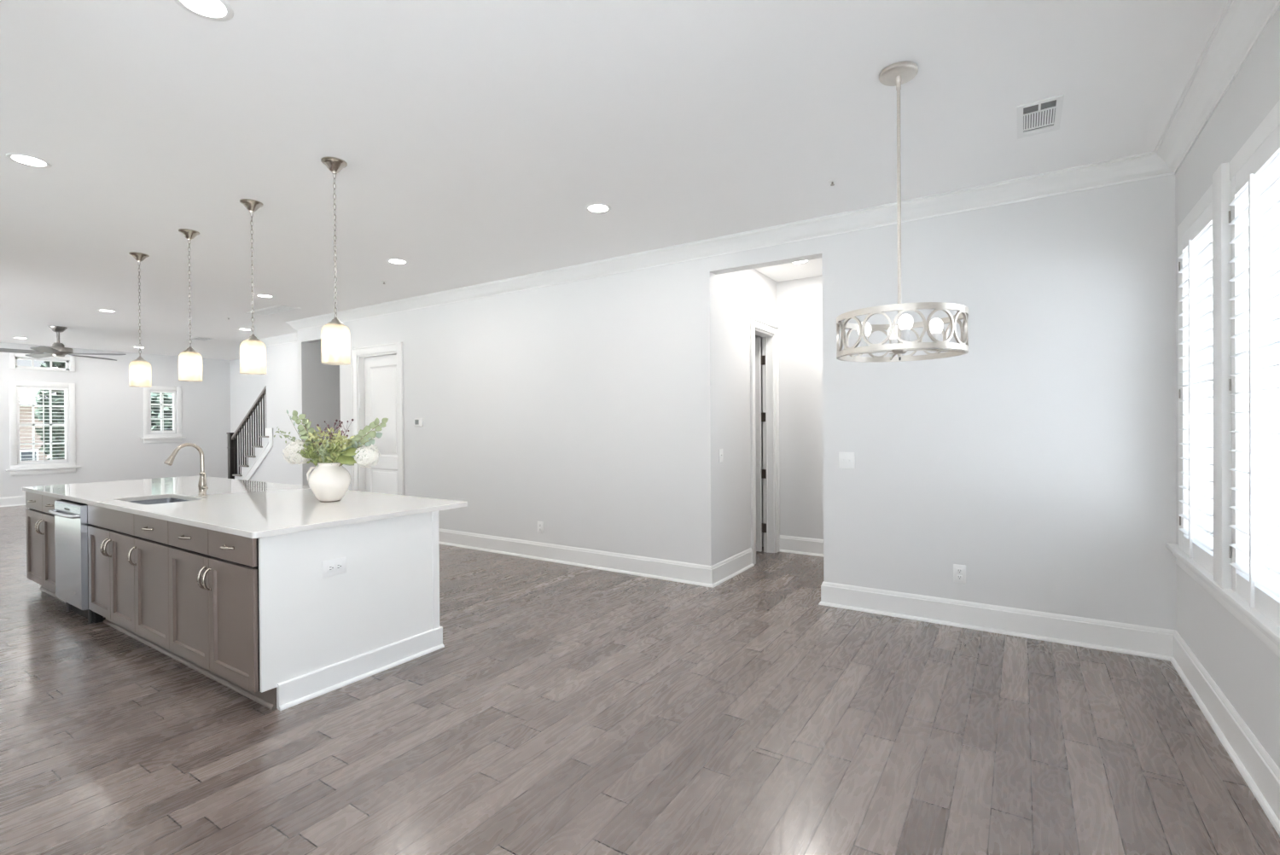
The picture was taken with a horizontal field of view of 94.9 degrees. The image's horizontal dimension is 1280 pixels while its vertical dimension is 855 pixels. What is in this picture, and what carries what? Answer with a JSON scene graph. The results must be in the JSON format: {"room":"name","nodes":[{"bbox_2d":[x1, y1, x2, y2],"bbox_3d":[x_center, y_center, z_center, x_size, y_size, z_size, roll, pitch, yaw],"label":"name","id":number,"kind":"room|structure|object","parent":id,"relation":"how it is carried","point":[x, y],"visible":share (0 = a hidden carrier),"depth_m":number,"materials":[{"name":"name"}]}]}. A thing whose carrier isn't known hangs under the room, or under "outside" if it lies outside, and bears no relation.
{"room":"open-plan kitchen","nodes":[
{"label":"open-plan kitchen","id":0,"kind":"room"},
{"bbox_2d":[0,342,230,497],"bbox_3d":[-11.626,-0.054,10.972,0.150,3.011,7.250,0,0,33],"label":"wall","id":1,"kind":"structure","parent":0,"point":[109,393],"depth_m":12.21,"materials":[{"name":"paint"}]},
{"bbox_2d":[0,495,25,506],"bbox_3d":[-10.562,1.358,10.306,2.350,0.178,6.970,0,0,33],"label":"baseboard","id":2,"kind":"structure","parent":1,"relation":"attached to","point":[17,500],"depth_m":10.85,"materials":[{"name":"paint"}]},
{"bbox_2d":[9,352,75,372],"bbox_3d":[-11.419,-1.242,11.233,0.120,0.290,0.890,0,0,33],"label":"window","id":3,"kind":"structure","parent":1,"relation":"in","point":[13,357],"depth_m":11.23,"materials":[{"name":"paint"}]},
{"bbox_2d":[5,380,80,475],"bbox_3d":[-11.398,0.009,11.221,0.160,1.750,1.015,0,0,33],"label":"window","id":4,"kind":"structure","parent":1,"relation":"in","point":[70,467],"depth_m":11.18,"materials":[{"name":"paint"}]},
{"bbox_2d":[16,385,69,463],"bbox_3d":[-11.389,-0.047,11.211,0.063,1.452,0.714,0,0,33],"label":"plantation shutter","id":5,"kind":"object","parent":4,"relation":"attached to","point":[18,387],"visible":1,"depth_m":11.19,"materials":[{"name":"paint"}]},
{"bbox_2d":[139,385,186,442],"bbox_3d":[-10.387,-0.283,12.780,0.160,1.225,0.795,0,0,33],"label":"window","id":6,"kind":"structure","parent":1,"relation":"in","point":[165,438],"depth_m":12.79,"materials":[{"name":"paint"}]},
{"bbox_2d":[148,389,176,433],"bbox_3d":[-10.379,-0.338,12.770,0.063,0.927,0.494,0,0,33],"label":"plantation shutter","id":7,"kind":"object","parent":6,"relation":"attached to","point":[149,391],"visible":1,"depth_m":12.76,"materials":[{"name":"paint"}]},
{"bbox_2d":[229,354,266,473],"bbox_3d":[-6.932,-0.091,12.170,6.420,3.011,0.130,0,0,33],"label":"wall","id":8,"kind":"structure","parent":0,"point":[247,381],"depth_m":13.45,"materials":[{"name":"paint"}]},
{"bbox_2d":[265,341,298,485],"bbox_3d":[-5.806,-0.089,10.121,2.300,3.011,0.120,0,0,33],"label":"wall","id":9,"kind":"structure","parent":0,"point":[281,360],"depth_m":10.40,"materials":[{"name":"paint"}]},
{"bbox_2d":[313,424,329,445],"bbox_3d":[-2.192,0.153,4.063,0.126,0.355,0.099,0,0,33],"label":"sprig","id":10,"kind":"object","parent":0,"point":[317,425],"visible":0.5,"depth_m":4.04,"materials":[{"name":"green plant"}]},
{"bbox_2d":[309,339,340,471],"bbox_3d":[-4.441,-0.098,10.002,0.120,3.011,2.355,0,0,33],"label":"wall","id":11,"kind":"structure","parent":0,"point":[325,395],"depth_m":9.16,"materials":[{"name":"paint"}]},
{"bbox_2d":[316,425,337,462],"bbox_3d":[-2.134,0.158,4.032,0.142,0.345,0.149,0,0,33],"label":"fern sprig","id":12,"kind":"object","parent":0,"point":[322,441],"visible":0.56,"depth_m":4.01,"materials":[{"name":"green plant"}]},
{"bbox_2d":[324,419,341,439],"bbox_3d":[-2.113,0.137,4.043,0.107,0.386,0.105,0,0,33],"label":"sprig","id":13,"kind":"object","parent":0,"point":[328,425],"visible":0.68,"depth_m":4.04,"materials":[{"name":"plant"}]},
{"bbox_2d":[322,557,346,577],"bbox_3d":[-1.665,0.762,3.205,0.012,0.088,0.132,0,0,33],"label":"island outlet","id":14,"kind":"object","parent":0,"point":[334,567],"visible":1,"depth_m":3.20,"materials":[{"name":"white plastic"}]},
{"bbox_2d":[327,564,334,571],"bbox_3d":[-1.676,0.762,3.186,0.003,0.034,0.037,0,0,33],"label":"socket","id":15,"kind":"object","parent":14,"relation":"attached to","point":[330,567],"depth_m":3.19,"materials":[{"name":"white plastic"}]},
{"bbox_2d":[335,563,342,570],"bbox_3d":[-1.652,0.762,3.223,0.003,0.034,0.037,0,0,33],"label":"socket","id":16,"kind":"object","parent":14,"relation":"attached to","point":[338,566],"depth_m":3.22,"materials":[{"name":"white plastic"}]},
{"bbox_2d":[331,418,353,441],"bbox_3d":[-2.055,0.135,4.047,0.133,0.390,0.111,0,0,33],"label":"sprig","id":17,"kind":"object","parent":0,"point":[341,422],"visible":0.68,"depth_m":4.05,"materials":[{"name":"plant"}]},
{"bbox_2d":[333,454,356,464],"bbox_3d":[-2.034,0.243,3.990,0.222,0.117,0.060,0,0,14],"label":"broad leaf","id":18,"kind":"object","parent":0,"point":[343,459],"visible":0.85,"depth_m":3.99,"materials":[{"name":"green plant"}]},
{"bbox_2d":[340,448,359,455],"bbox_3d":[-2.020,0.220,3.998,0.244,0.163,0.049,0,0,12],"label":"broad leaf","id":19,"kind":"object","parent":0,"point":[351,451],"visible":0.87,"depth_m":3.99,"materials":[{"name":"green plant"}]},
{"bbox_2d":[0,0,1227,360],"bbox_3d":[-5.029,-1.656,5.991,17.050,0.150,10.000,0,0,33],"label":"ceiling","id":20,"kind":"structure","parent":0,"point":[475,139],"depth_m":3.15,"materials":[{"name":"paint"}]},
{"bbox_2d":[5,152,52,168],"bbox_3d":[-3.613,-1.577,3.475,0.192,0.004,0.192,0,0,33],"label":"recessed light","id":21,"kind":"object","parent":20,"relation":"in","point":[26,160],"visible":1,"depth_m":3.47,"materials":[{"name":"paint"}]},
{"bbox_2d":[0,325,126,360],"bbox_3d":[-9.118,-1.333,9.151,1.684,0.471,1.684,0,0,33],"label":"ceiling fan","id":22,"kind":"object","parent":20,"relation":"hanging from","point":[58,349],"visible":1,"depth_m":9.11,"materials":[{"name":"silver metal"}]},
{"bbox_2d":[97,309,116,312],"bbox_3d":[-7.195,-1.573,7.934,0.192,0.004,0.192,0,0,33],"label":"recessed light","id":23,"kind":"object","parent":20,"relation":"in","point":[105,311],"visible":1,"depth_m":7.93,"materials":[{"name":"paint"}]},
{"bbox_2d":[128,251,149,379],"bbox_3d":[-4.570,-0.977,5.369,0.155,1.208,0.155,0,0,33],"label":"pendant light","id":24,"kind":"object","parent":20,"relation":"hanging from","point":[139,257],"visible":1,"depth_m":5.36,"materials":[{"name":"white metal"}]},
{"bbox_2d":[178,228,199,372],"bbox_3d":[-3.642,-0.981,4.755,0.155,1.208,0.155,0,0,33],"label":"pendant light","id":25,"kind":"object","parent":20,"relation":"hanging from","point":[188,234],"visible":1,"depth_m":4.74,"materials":[{"name":"white metal"}]},
{"bbox_2d":[186,337,216,341],"bbox_3d":[-7.830,-1.579,10.492,0.450,0.007,0.300,0,0,33],"label":"ceiling vent","id":26,"kind":"object","parent":20,"relation":"in","point":[202,339],"visible":0.98,"depth_m":10.50,"materials":[{"name":"paint"}]},
{"bbox_2d":[174,0,233,21],"bbox_3d":[-1.635,-1.584,2.198,0.192,0.004,0.192,0,0,33],"label":"recessed light","id":27,"kind":"object","parent":20,"relation":"in","point":[217,10],"visible":1,"depth_m":2.22,"materials":[{"name":"paint"}]},
{"bbox_2d":[239,198,263,365],"bbox_3d":[-2.739,-0.984,4.153,0.155,1.208,0.155,0,0,33],"label":"pendant light","id":28,"kind":"object","parent":20,"relation":"hanging from","point":[252,206],"visible":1,"depth_m":4.14,"materials":[{"name":"white metal"}]},
{"bbox_2d":[255,294,273,297],"bbox_3d":[-4.531,-1.587,7.099,0.192,0.004,0.192,0,0,33],"label":"recessed light","id":29,"kind":"object","parent":20,"relation":"in","point":[258,295],"visible":1,"depth_m":7.08,"materials":[{"name":"paint"}]},
{"bbox_2d":[245,304,300,315],"bbox_3d":[-4.989,-1.587,7.981,0.950,0.007,0.260,0,0,33],"label":"ceiling vent","id":30,"kind":"object","parent":20,"relation":"in","point":[276,309],"visible":0.99,"depth_m":7.94,"materials":[{"name":"paint"}]},
{"bbox_2d":[320,156,347,353],"bbox_3d":[-1.827,-0.987,3.523,0.155,1.208,0.155,0,0,33],"label":"pendant light","id":31,"kind":"object","parent":20,"relation":"hanging from","point":[334,165],"visible":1,"depth_m":3.51,"materials":[{"name":"silver metal"}]},
{"bbox_2d":[386,258,407,264],"bbox_3d":[-2.333,-1.595,5.654,0.192,0.004,0.192,0,0,33],"label":"recessed light","id":32,"kind":"object","parent":20,"relation":"in","point":[397,261],"visible":1,"depth_m":5.64,"materials":[{"name":"paint"}]},
{"bbox_2d":[585,203,610,213],"bbox_3d":[-0.306,-1.603,4.302,0.192,0.004,0.192,0,0,33],"label":"recessed light","id":33,"kind":"object","parent":20,"relation":"in","point":[596,207],"visible":1,"depth_m":4.30,"materials":[{"name":"paint"}]},
{"bbox_2d":[791,260,809,263],"bbox_3d":[1.557,-1.622,5.733,0.192,0.004,0.192,0,0,33],"label":"recessed light","id":34,"kind":"object","parent":20,"relation":"in","point":[805,261],"visible":0.44,"depth_m":5.77,"materials":[{"name":"paint"}]},
{"bbox_2d":[827,179,837,186],"bbox_3d":[1.262,-1.601,3.852,0.060,0.025,0.060,0,0,33],"label":"sprinkler head","id":35,"kind":"object","parent":20,"relation":"attached to","point":[832,181],"visible":1,"depth_m":3.85},
{"bbox_2d":[836,61,968,362],"bbox_3d":[1.172,-0.956,2.658,0.544,1.303,0.544,0,0,33],"label":"drum chandelier","id":36,"kind":"object","parent":20,"relation":"hanging from","point":[896,74],"visible":1,"depth_m":2.61,"materials":[{"name":"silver metal"}]},
{"bbox_2d":[861,336,867,346],"bbox_3d":[1.031,-0.386,2.699,0.048,0.070,0.048,0,0,33],"label":"socket","id":37,"kind":"object","parent":36,"relation":"attached to","point":[863,343],"depth_m":2.69,"materials":[{"name":"white ceramic"}]},
{"bbox_2d":[889,339,897,354],"bbox_3d":[1.214,-0.387,2.806,0.048,0.070,0.048,0,0,33],"label":"socket","id":38,"kind":"object","parent":36,"relation":"attached to","point":[893,341],"depth_m":2.79,"materials":[{"name":"white ceramic"}]},
{"bbox_2d":[901,329,909,341],"bbox_3d":[1.137,-0.386,2.516,0.048,0.070,0.048,0,0,33],"label":"socket","id":39,"kind":"object","parent":36,"relation":"attached to","point":[905,333],"depth_m":2.50,"materials":[{"name":"white ceramic"}]},
{"bbox_2d":[930,332,941,349],"bbox_3d":[1.321,-0.387,2.622,0.048,0.070,0.048,0,0,33],"label":"socket","id":40,"kind":"object","parent":36,"relation":"attached to","point":[936,335],"depth_m":2.61,"materials":[{"name":"white ceramic"}]},
{"bbox_2d":[1016,93,1064,139],"bbox_3d":[2.079,-1.612,3.062,0.193,0.007,0.395,0,0,33],"label":"ceiling vent","id":41,"kind":"object","parent":20,"relation":"in","point":[1042,116],"visible":1,"depth_m":3.05,"materials":[{"name":"metal"}]},
{"bbox_2d":[0,505,1279,854],"bbox_3d":[-5.008,1.490,6.006,17.050,0.120,10.000,0,0,33],"label":"floor","id":42,"kind":"structure","parent":0,"point":[563,709],"depth_m":2.68,"materials":[{"name":"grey wood"}]},
{"bbox_2d":[25,491,65,602],"bbox_3d":[-4.691,0.990,5.285,1.030,0.882,1.055,0,0,33],"label":"base cabinet","id":43,"kind":"object","parent":42,"relation":"on","point":[40,523],"visible":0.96,"depth_m":4.91,"materials":[{"name":"paint"}]},
{"bbox_2d":[22,475,467,538],"bbox_3d":[-3.290,0.526,4.558,4.235,0.030,1.324,0,0,33],"label":"countertop","id":44,"kind":"structure","parent":43,"relation":"on","point":[247,509],"depth_m":3.92,"materials":[{"name":"white stone"}]},
{"bbox_2d":[130,497,189,504],"bbox_3d":[-3.451,0.649,4.226,0.689,0.211,0.392,0,0,33],"label":"sink","id":45,"kind":"object","parent":44,"relation":"in","point":[171,499],"visible":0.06,"depth_m":4.47,"materials":[{"name":"silver metal"}]},
{"bbox_2d":[163,442,208,496],"bbox_3d":[-3.318,0.313,4.306,0.096,0.398,0.263,0,0,33],"label":"kitchen faucet","id":46,"kind":"object","parent":44,"relation":"on","point":[202,486],"visible":1,"depth_m":4.38,"materials":[{"name":"silver metal"}]},
{"bbox_2d":[306,462,351,501],"bbox_3d":[-2.133,0.372,4.045,0.266,0.266,0.266,-1,0,-35],"label":"flower vase","id":47,"kind":"object","parent":44,"relation":"on","point":[328,482],"visible":0.91,"depth_m":3.96,"materials":[{"name":"white ceramic"}]},
{"bbox_2d":[273,426,315,459],"bbox_3d":[-2.331,0.163,4.061,0.400,0.341,0.082,0,0,3],"label":"fern sprig","id":48,"kind":"object","parent":47,"relation":"in","point":[282,432],"visible":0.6,"depth_m":4.06,"materials":[{"name":"green plant"}]},
{"bbox_2d":[286,409,302,441],"bbox_3d":[-2.289,0.113,4.058,0.314,0.479,0.005,0,0,5],"label":"sprig","id":49,"kind":"object","parent":47,"relation":"in","point":[290,417],"visible":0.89,"depth_m":4.07,"materials":[{"name":"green plant"}]},
{"bbox_2d":[282,439,308,464],"bbox_3d":[-2.302,0.203,4.016,0.300,0.241,0.176,0,0,21],"label":"flower","id":50,"kind":"object","parent":47,"relation":"in","point":[292,453],"visible":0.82,"depth_m":4.00,"materials":[{"name":"white plant"}]},
{"bbox_2d":[290,410,322,461],"bbox_3d":[-2.273,0.126,4.050,0.264,0.492,0.058,0,0,4],"label":"branch","id":51,"kind":"object","parent":47,"relation":"in","point":[303,431],"visible":0.69,"depth_m":4.06,"materials":[{"name":"green plant"}]},
{"bbox_2d":[302,453,318,458],"bbox_3d":[-2.225,0.235,4.011,0.194,0.134,0.048,0,0,-7],"label":"broad leaf","id":52,"kind":"object","parent":47,"relation":"in","point":[305,456],"visible":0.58,"depth_m":4.00,"materials":[{"name":"green plant"}]},
{"bbox_2d":[296,442,328,465],"bbox_3d":[-2.221,0.216,3.994,0.133,0.231,0.201,0,0,40],"label":"fern sprig","id":53,"kind":"object","parent":47,"relation":"in","point":[309,450],"visible":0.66,"depth_m":3.98,"materials":[{"name":"green plant"}]},
{"bbox_2d":[304,429,327,463],"bbox_3d":[-2.213,0.172,4.052,0.184,0.320,0.158,0,0,33],"label":"fern sprig","id":54,"kind":"object","parent":47,"relation":"in","point":[311,434],"visible":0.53,"depth_m":4.02,"materials":[{"name":"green plant"}]},
{"bbox_2d":[316,438,335,463],"bbox_3d":[-2.120,0.202,3.994,0.137,0.259,0.132,0,0,33],"label":"fern sprig","id":55,"kind":"object","parent":47,"relation":"in","point":[322,449],"visible":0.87,"depth_m":3.97,"materials":[{"name":"green plant"}]},
{"bbox_2d":[324,441,347,465],"bbox_3d":[-2.083,0.209,4.008,0.186,0.244,0.135,0,0,33],"label":"fern sprig","id":56,"kind":"object","parent":47,"relation":"in","point":[334,449],"visible":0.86,"depth_m":3.98,"materials":[{"name":"green plant"}]},
{"bbox_2d":[325,430,354,462],"bbox_3d":[-2.054,0.171,4.034,0.175,0.319,0.192,-1,0,-25],"label":"fern sprig","id":57,"kind":"object","parent":47,"relation":"in","point":[342,440],"visible":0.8,"depth_m":3.99,"materials":[{"name":"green plant"}]},
{"bbox_2d":[340,444,380,467],"bbox_3d":[-1.954,0.215,4.068,0.329,0.213,0.166,0,0,19],"label":"flower","id":58,"kind":"object","parent":47,"relation":"in","point":[370,456],"visible":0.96,"depth_m":4.00,"materials":[{"name":"white plant"}]},
{"bbox_2d":[338,431,382,466],"bbox_3d":[-1.951,0.198,4.014,0.379,0.346,0.052,0,0,4],"label":"branch","id":59,"kind":"object","parent":47,"relation":"in","point":[378,435],"visible":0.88,"depth_m":4.01,"materials":[{"name":"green plant"}]},
{"bbox_2d":[344,417,388,465],"bbox_3d":[-1.918,0.151,4.027,0.406,0.439,0.057,0,0,3],"label":"branch","id":60,"kind":"object","parent":47,"relation":"in","point":[360,438],"visible":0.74,"depth_m":4.02,"materials":[{"name":"green plant"}]},
{"bbox_2d":[48,499,103,623],"bbox_3d":[-4.022,0.995,4.787,0.623,0.868,1.063,0,0,33],"label":"dishwasher","id":61,"kind":"object","parent":42,"relation":"on","point":[71,517],"visible":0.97,"depth_m":4.33,"materials":[{"name":"silver metal"}]},
{"bbox_2d":[87,504,152,646],"bbox_3d":[-3.348,0.985,4.414,0.902,0.882,1.055,0,0,33],"label":"base cabinet","id":62,"kind":"object","parent":42,"relation":"on","point":[111,537],"visible":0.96,"depth_m":3.98,"materials":[{"name":"paint"}]},
{"bbox_2d":[128,513,187,664],"bbox_3d":[-2.742,0.983,4.020,0.543,0.882,1.055,0,0,33],"label":"base cabinet","id":63,"kind":"object","parent":42,"relation":"on","point":[150,548],"visible":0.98,"depth_m":3.63,"materials":[{"name":"paint"}]},
{"bbox_2d":[168,521,276,709],"bbox_3d":[-2.076,0.980,3.588,1.044,0.882,1.055,0,0,33],"label":"base cabinet","id":64,"kind":"object","parent":42,"relation":"on","point":[214,599],"visible":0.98,"depth_m":3.14,"materials":[{"name":"paint"}]},
{"bbox_2d":[232,428,273,482],"bbox_3d":[-7.172,0.714,11.579,2.075,1.410,1.130,0,0,33],"label":"staircase","id":65,"kind":"structure","parent":42,"relation":"on","point":[256,470],"depth_m":10.85,"materials":[{"name":"paint"}]},
{"bbox_2d":[226,385,266,478],"bbox_3d":[-7.417,0.161,11.133,1.506,1.859,0.132,0,0,33],"label":"stair railing","id":66,"kind":"object","parent":65,"relation":"on","point":[232,437],"visible":0.92,"depth_m":11.19,"materials":[{"name":"black wood"}]},
{"bbox_2d":[258,510,444,710],"bbox_3d":[-1.573,0.977,3.345,0.046,0.883,1.073,0,0,33],"label":"island end panel","id":67,"kind":"object","parent":42,"relation":"on","point":[319,636],"visible":0.91,"depth_m":3.26,"materials":[{"name":"paint"}]},
{"bbox_2d":[296,174,1176,630],"bbox_3d":[-0.974,-0.104,6.270,10.001,3.011,0.130,0,0,33],"label":"wall","id":68,"kind":"structure","parent":0,"point":[1038,459],"depth_m":4.33,"materials":[{"name":"paint"}]},
{"bbox_2d":[351,342,404,495],"bbox_3d":[-3.463,0.161,7.871,1.110,2.500,0.158,0,0,33],"label":"door","id":69,"kind":"structure","parent":68,"relation":"in","point":[378,375],"depth_m":7.92,"materials":[{"name":"paint"}]},
{"bbox_2d":[359,392,363,407],"bbox_3d":[-3.832,-0.373,8.078,0.022,0.210,0.046,0,0,33],"label":"sensor","id":70,"kind":"object","parent":69,"relation":"attached to","point":[361,402],"visible":1,"depth_m":8.07,"materials":[{"name":"white plastic"}]},
{"bbox_2d":[414,418,423,426],"bbox_3d":[-2.761,-0.064,7.337,0.150,0.105,0.025,0,0,33],"label":"thermostat","id":71,"kind":"object","parent":68,"relation":"attached to","point":[418,421],"visible":1,"depth_m":7.32,"materials":[{"name":"white plastic"}]},
{"bbox_2d":[537,521,543,533],"bbox_3d":[-1.061,1.062,6.253,0.079,0.125,0.010,0,0,33],"label":"wall outlet","id":72,"kind":"object","parent":68,"relation":"attached to","point":[540,524],"visible":1,"depth_m":6.25,"materials":[{"name":"white plastic"}]},
{"bbox_2d":[438,528,754,587],"bbox_3d":[-0.945,1.310,6.702,4.379,0.178,0.934,0,0,33],"label":"baseboard","id":73,"kind":"structure","parent":68,"relation":"attached to","point":[712,576],"depth_m":5.78,"materials":[{"name":"paint"}]},
{"bbox_2d":[259,0,1279,346],"bbox_3d":[-3.741,-1.521,4.125,12.301,0.120,7.670,0,0,33],"label":"trim","id":74,"kind":"structure","parent":68,"relation":"attached to","point":[1241,24],"depth_m":3.97,"materials":[{"name":"paint"}]},
{"bbox_2d":[838,452,855,468],"bbox_3d":[1.590,0.252,4.521,0.118,0.125,0.016,0,0,33],"label":"light switch","id":75,"kind":"object","parent":68,"relation":"attached to","point":[846,460],"visible":1,"depth_m":4.52,"materials":[{"name":"white plastic"}]},
{"bbox_2d":[953,564,965,583],"bbox_3d":[2.237,1.025,4.113,0.079,0.127,0.010,0,0,33],"label":"wall outlet","id":76,"kind":"object","parent":68,"relation":"attached to","point":[959,571],"visible":1,"depth_m":4.11,"materials":[{"name":"white plastic"}]},
{"bbox_2d":[956,568,962,573],"bbox_3d":[2.235,1.003,4.111,0.033,0.030,0.004,0,0,33],"label":"socket","id":77,"kind":"object","parent":76,"relation":"attached to","point":[958,570],"depth_m":4.11,"materials":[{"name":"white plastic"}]},
{"bbox_2d":[956,575,962,579],"bbox_3d":[2.236,1.047,4.111,0.033,0.030,0.004,0,0,33],"label":"socket","id":78,"kind":"object","parent":76,"relation":"attached to","point":[958,577],"depth_m":4.11,"materials":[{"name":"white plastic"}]},
{"bbox_2d":[715,268,777,563],"bbox_3d":[1.065,-0.116,5.957,0.120,3.011,1.565,0,0,33],"label":"wall","id":79,"kind":"structure","parent":0,"point":[741,295],"depth_m":5.61,"materials":[{"name":"paint"}]},
{"bbox_2d":[718,448,723,462],"bbox_3d":[0.740,0.254,5.328,0.018,0.120,0.080,0,0,33],"label":"light switch","id":80,"kind":"object","parent":79,"relation":"attached to","point":[720,450],"visible":1,"depth_m":5.32,"materials":[{"name":"white plastic"}]},
{"bbox_2d":[755,335,763,546],"bbox_3d":[0.536,-0.116,6.622,1.490,3.011,2.105,0,0,33],"label":"wall","id":81,"kind":"structure","parent":0,"point":[756,336],"depth_m":6.81,"materials":[{"name":"paint"}]},
{"bbox_2d":[750,316,779,564],"bbox_3d":[1.042,0.137,6.419,0.718,2.500,0.760,0,0,33],"label":"door frame","id":82,"kind":"structure","parent":81,"relation":"in","point":[770,416],"depth_m":6.49,"materials":[{"name":"paint"}]},
{"bbox_2d":[776,275,823,539],"bbox_3d":[2.807,-0.127,5.831,3.181,3.011,0.120,0,0,33],"label":"wall","id":83,"kind":"structure","parent":0,"point":[799,301],"depth_m":6.43,"materials":[{"name":"paint"}]},
{"bbox_2d":[779,535,823,556],"bbox_3d":[2.126,1.292,6.194,1.385,0.178,0.034,0,0,33],"label":"baseboard","id":84,"kind":"structure","parent":83,"relation":"attached to","point":[788,544],"depth_m":6.43,"materials":[{"name":"paint"}]},
{"bbox_2d":[1175,5,1279,768],"bbox_3d":[1.825,-0.100,1.259,0.150,3.011,8.900,0,0,33],"label":"wall","id":85,"kind":"structure","parent":0,"point":[1247,672],"depth_m":2.52,"materials":[{"name":"paint"}]},
{"bbox_2d":[818,581,1279,836],"bbox_3d":[0.420,1.327,1.167,2.115,0.178,7.195,0,0,33],"label":"baseboard","id":86,"kind":"structure","parent":85,"relation":"attached to","point":[1261,774],"depth_m":3.66,"materials":[{"name":"paint"}]},
{"bbox_2d":[1177,201,1213,574],"bbox_3d":[2.846,-0.187,2.975,0.102,1.751,0.770,0,0,33],"label":"plantation shutter","id":87,"kind":"object","parent":85,"relation":"attached to","point":[1196,242],"visible":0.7,"depth_m":3.01,"materials":[{"name":"paint"}]},
{"bbox_2d":[1208,273,1213,537],"bbox_3d":[2.944,-0.219,2.910,0.040,1.690,0.770,0,0,33],"label":"window","id":88,"kind":"structure","parent":85,"relation":"in","point":[1210,323],"depth_m":3.21,"materials":[{"name":"paint"}]},
{"bbox_2d":[1212,162,1232,588],"bbox_3d":[2.570,-0.223,2.586,0.045,1.835,0.140,0,0,33],"label":"trim","id":89,"kind":"structure","parent":85,"relation":"attached to","point":[1221,182],"depth_m":2.54,"materials":[{"name":"paint"}]},
{"bbox_2d":[1166,543,1279,657],"bbox_3d":[2.630,0.747,2.598,0.142,0.105,2.050,0,0,33],"label":"trim","id":90,"kind":"structure","parent":85,"relation":"attached to","point":[1268,632],"depth_m":2.44,"materials":[{"name":"paint"}]},
{"bbox_2d":[1177,99,1279,548],"bbox_3d":[2.578,-0.223,2.575,0.018,1.835,1.870,0,0,33],"label":"trim","id":91,"kind":"structure","parent":85,"relation":"attached to","point":[1271,120],"depth_m":2.83,"materials":[{"name":"paint"}]},
{"bbox_2d":[1228,122,1279,627],"bbox_3d":[2.329,-0.179,2.179,0.102,1.751,0.770,0,0,33],"label":"plantation shutter","id":92,"kind":"object","parent":85,"relation":"attached to","point":[1255,187],"visible":1,"depth_m":2.27,"materials":[{"name":"paint"}]},
{"bbox_2d":[1268,221,1279,577],"bbox_3d":[2.427,-0.212,2.113,0.040,1.690,0.770,0,0,33],"label":"window","id":93,"kind":"structure","parent":85,"relation":"in","point":[1274,334],"depth_m":2.41,"materials":[{"name":"paint"}]},
{"label":"outside","id":94,"kind":"structure","parent":0,"visible":0},
{"bbox_3d":[-57.236,2.161,37.165,103.500,0.150,120.000,0,0,33],"label":"ground","id":95,"kind":"structure","parent":94,"visible":0},
{"bbox_2d":[19,389,56,460],"bbox_3d":[-23.912,0.050,18.262,7.000,3.800,7.600,0,0,33],"label":"house","id":96,"kind":"structure","parent":95,"relation":"on","point":[22,409],"depth_m":19.05,"materials":[{"name":"white"}]},
{"bbox_2d":[34,360,65,459],"bbox_3d":[-17.618,-0.376,17.891,1.198,4.571,1.312,0,0,33],"label":"tree","id":97,"kind":"object","parent":95,"relation":"on","point":[58,434],"visible":0.3,"depth_m":17.59,"materials":[{"name":"green plant"}]},
{"bbox_2d":[151,392,172,430],"bbox_3d":[-16.696,0.192,20.662,1.835,3.397,1.837,0,0,33],"label":"tree","id":98,"kind":"object","parent":95,"relation":"on","point":[165,397],"visible":0.16,"depth_m":20.33,"materials":[{"name":"green plant"}]},
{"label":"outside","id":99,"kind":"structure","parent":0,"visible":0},
{"bbox_2d":[17,365,172,416],"bbox_3d":[-89.357,-3.264,57.964,23.000,12.039,120.000,0,0,33],"label":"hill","id":100,"kind":"structure","parent":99,"point":[152,393],"depth_m":76.97,"materials":[{"name":"green plant"}]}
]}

